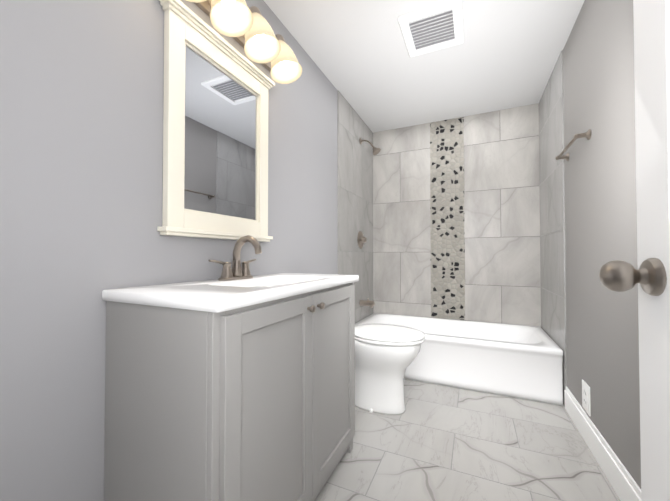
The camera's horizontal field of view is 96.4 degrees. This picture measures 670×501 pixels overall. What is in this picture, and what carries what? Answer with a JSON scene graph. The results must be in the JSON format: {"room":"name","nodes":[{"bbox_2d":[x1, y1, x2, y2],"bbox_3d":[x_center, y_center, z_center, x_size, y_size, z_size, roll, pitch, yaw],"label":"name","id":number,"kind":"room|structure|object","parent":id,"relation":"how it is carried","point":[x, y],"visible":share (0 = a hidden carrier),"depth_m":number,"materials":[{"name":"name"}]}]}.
{"room":"bathroom","nodes":[
{"label":"bathroom","id":0,"kind":"room"},
{"bbox_2d":[0,0,336,500],"bbox_3d":[-0.321,-0.149,1.775,0.100,2.300,3.470,0,-1,25],"label":"wall","id":1,"kind":"structure","parent":0,"point":[81,137],"depth_m":0.84,"materials":[{"name":"grey paint"}]},
{"bbox_2d":[157,0,274,241],"bbox_3d":[-0.461,-0.462,1.288,0.052,0.826,0.604,0,-1,25],"label":"mirror","id":2,"kind":"object","parent":1,"relation":"attached to","point":[217,86],"visible":1,"depth_m":1.21,"materials":[{"name":"beige mirror"}]},
{"bbox_2d":[186,0,301,83],"bbox_3d":[-0.387,-0.995,1.270,0.210,0.228,0.728,0,-1,25],"label":"sconce","id":3,"kind":"object","parent":1,"relation":"attached to","point":[250,31],"visible":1,"depth_m":1.33,"materials":[{"name":"white glass"}]},
{"bbox_2d":[337,90,372,322],"bbox_3d":[0.216,-0.132,2.811,0.008,2.300,0.922,0,-1,25],"label":"wall tile","id":4,"kind":"structure","parent":1,"relation":"attached to","point":[354,186],"depth_m":2.74,"materials":[{"name":"tile"}]},
{"bbox_2d":[357,231,366,248],"bbox_3d":[0.272,-0.102,2.844,0.066,0.170,0.181,0,-1,25],"label":"shower valve","id":5,"kind":"object","parent":4,"relation":"attached to","point":[362,239],"visible":1,"depth_m":2.83,"materials":[{"name":"silver metal"}]},
{"bbox_2d":[360,298,374,307],"bbox_3d":[0.307,0.492,2.825,0.137,0.083,0.060,0,-1,25],"label":"tub spout","id":6,"kind":"object","parent":4,"relation":"attached to","point":[371,304],"visible":1,"depth_m":2.80,"materials":[{"name":"silver metal"}]},
{"bbox_2d":[359,138,380,154],"bbox_3d":[0.335,-0.991,2.836,0.198,0.183,0.084,0,-1,25],"label":"shower head","id":7,"kind":"object","parent":4,"relation":"attached to","point":[376,151],"visible":1,"depth_m":2.82},
{"bbox_2d":[264,0,584,132],"bbox_3d":[0.415,-1.355,1.456,1.720,0.100,3.470,0,-1,25],"label":"ceiling","id":8,"kind":"structure","parent":0,"point":[505,54],"depth_m":1.99,"materials":[{"name":"white paint"}]},
{"bbox_2d":[398,0,463,56],"bbox_3d":[0.573,-1.291,1.762,0.330,0.016,0.360,0,-1,25],"label":"ceiling vent","id":9,"kind":"object","parent":8,"relation":"in","point":[435,27],"visible":1,"depth_m":1.73,"materials":[{"name":"white plastic"}]},
{"bbox_2d":[315,379,619,500],"bbox_3d":[0.415,1.045,1.417,1.720,0.100,3.470,0,-1,25],"label":"floor","id":10,"kind":"structure","parent":0,"point":[434,442],"depth_m":1.46,"materials":[{"name":"tile"}]},
{"bbox_2d":[102,235,358,500],"bbox_3d":[-0.270,0.463,1.185,0.471,1.056,0.926,0,-1,25],"label":"bathroom vanity","id":11,"kind":"object","parent":10,"relation":"on","point":[236,382],"visible":1,"depth_m":0.83,"materials":[{"name":"painted wood"},{"name":"white stone countertop"},{"name":"brushed nickel"}]},
{"bbox_2d":[208,235,261,280],"bbox_3d":[-0.368,0.028,1.238,0.159,0.184,0.264,0,-1,25],"label":"faucet","id":12,"kind":"object","parent":11,"relation":"on","point":[237,273],"depth_m":1.24,"materials":[{"name":"silver metal"}]},
{"bbox_2d":[353,282,424,414],"bbox_3d":[0.229,0.603,1.972,0.699,0.803,0.380,0,-1,25],"label":"toilet","id":13,"kind":"object","parent":10,"relation":"on","point":[386,355],"visible":0.6,"depth_m":1.83,"materials":[{"name":"white ceramic"}]},
{"bbox_2d":[355,313,562,405],"bbox_3d":[0.942,0.834,2.564,1.496,0.360,0.728,0,-1,25],"label":"bathtub","id":14,"kind":"object","parent":10,"relation":"on","point":[525,362],"visible":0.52,"depth_m":2.18,"materials":[{"name":"white ceramic"}]},
{"bbox_2d":[563,0,640,488],"bbox_3d":[1.151,-0.160,1.098,0.100,2.300,3.470,0,-1,25],"label":"wall","id":15,"kind":"structure","parent":0,"point":[602,335],"depth_m":1.36,"materials":[{"name":"grey paint"}]},
{"bbox_2d":[539,50,566,405],"bbox_3d":[1.627,-0.141,2.261,0.008,2.300,0.742,0,-1,25],"label":"wall tile","id":16,"kind":"structure","parent":15,"relation":"attached to","point":[552,223],"depth_m":2.16,"materials":[{"name":"tile"}]},
{"bbox_2d":[555,130,590,160],"bbox_3d":[1.330,-0.581,1.691,0.066,0.047,0.423,0,-1,25],"label":"towel rail","id":17,"kind":"object","parent":15,"relation":"attached to","point":[587,134],"visible":1,"depth_m":1.61,"materials":[{"name":"silver metal"}]},
{"bbox_2d":[582,379,590,415],"bbox_3d":[1.317,0.770,1.573,0.008,0.145,0.110,0,-1,25],"label":"electrical outlet plate","id":18,"kind":"object","parent":15,"relation":"attached to","point":[586,404],"visible":1,"depth_m":1.56,"materials":[{"name":"white plastic"}]},
{"bbox_2d":[564,386,640,500],"bbox_3d":[0.943,0.915,0.763,0.014,0.140,2.520,0,-1,25],"label":"baseboard","id":19,"kind":"structure","parent":15,"relation":"attached to","point":[624,485],"depth_m":1.34,"materials":[{"name":"white wood"}]},
{"bbox_2d":[599,0,669,500],"bbox_3d":[0.434,-0.050,0.219,0.185,2.028,0.771,0,-1,25],"label":"door","id":20,"kind":"structure","parent":15,"relation":"in","point":[650,276],"depth_m":0.52,"materials":[{"name":"white wood"}]},
{"bbox_3d":[1.120,-0.130,2.967,1.720,2.300,0.100,0,-1,25],"label":"wall","id":21,"kind":"structure","parent":0,"visible":0},
{"bbox_2d":[373,103,540,326],"bbox_3d":[1.097,-0.131,2.918,1.520,2.300,0.008,0,-1,25],"label":"wall tile","id":22,"kind":"structure","parent":21,"relation":"attached to","point":[456,218],"depth_m":2.87,"materials":[{"name":"tile"}]}
]}

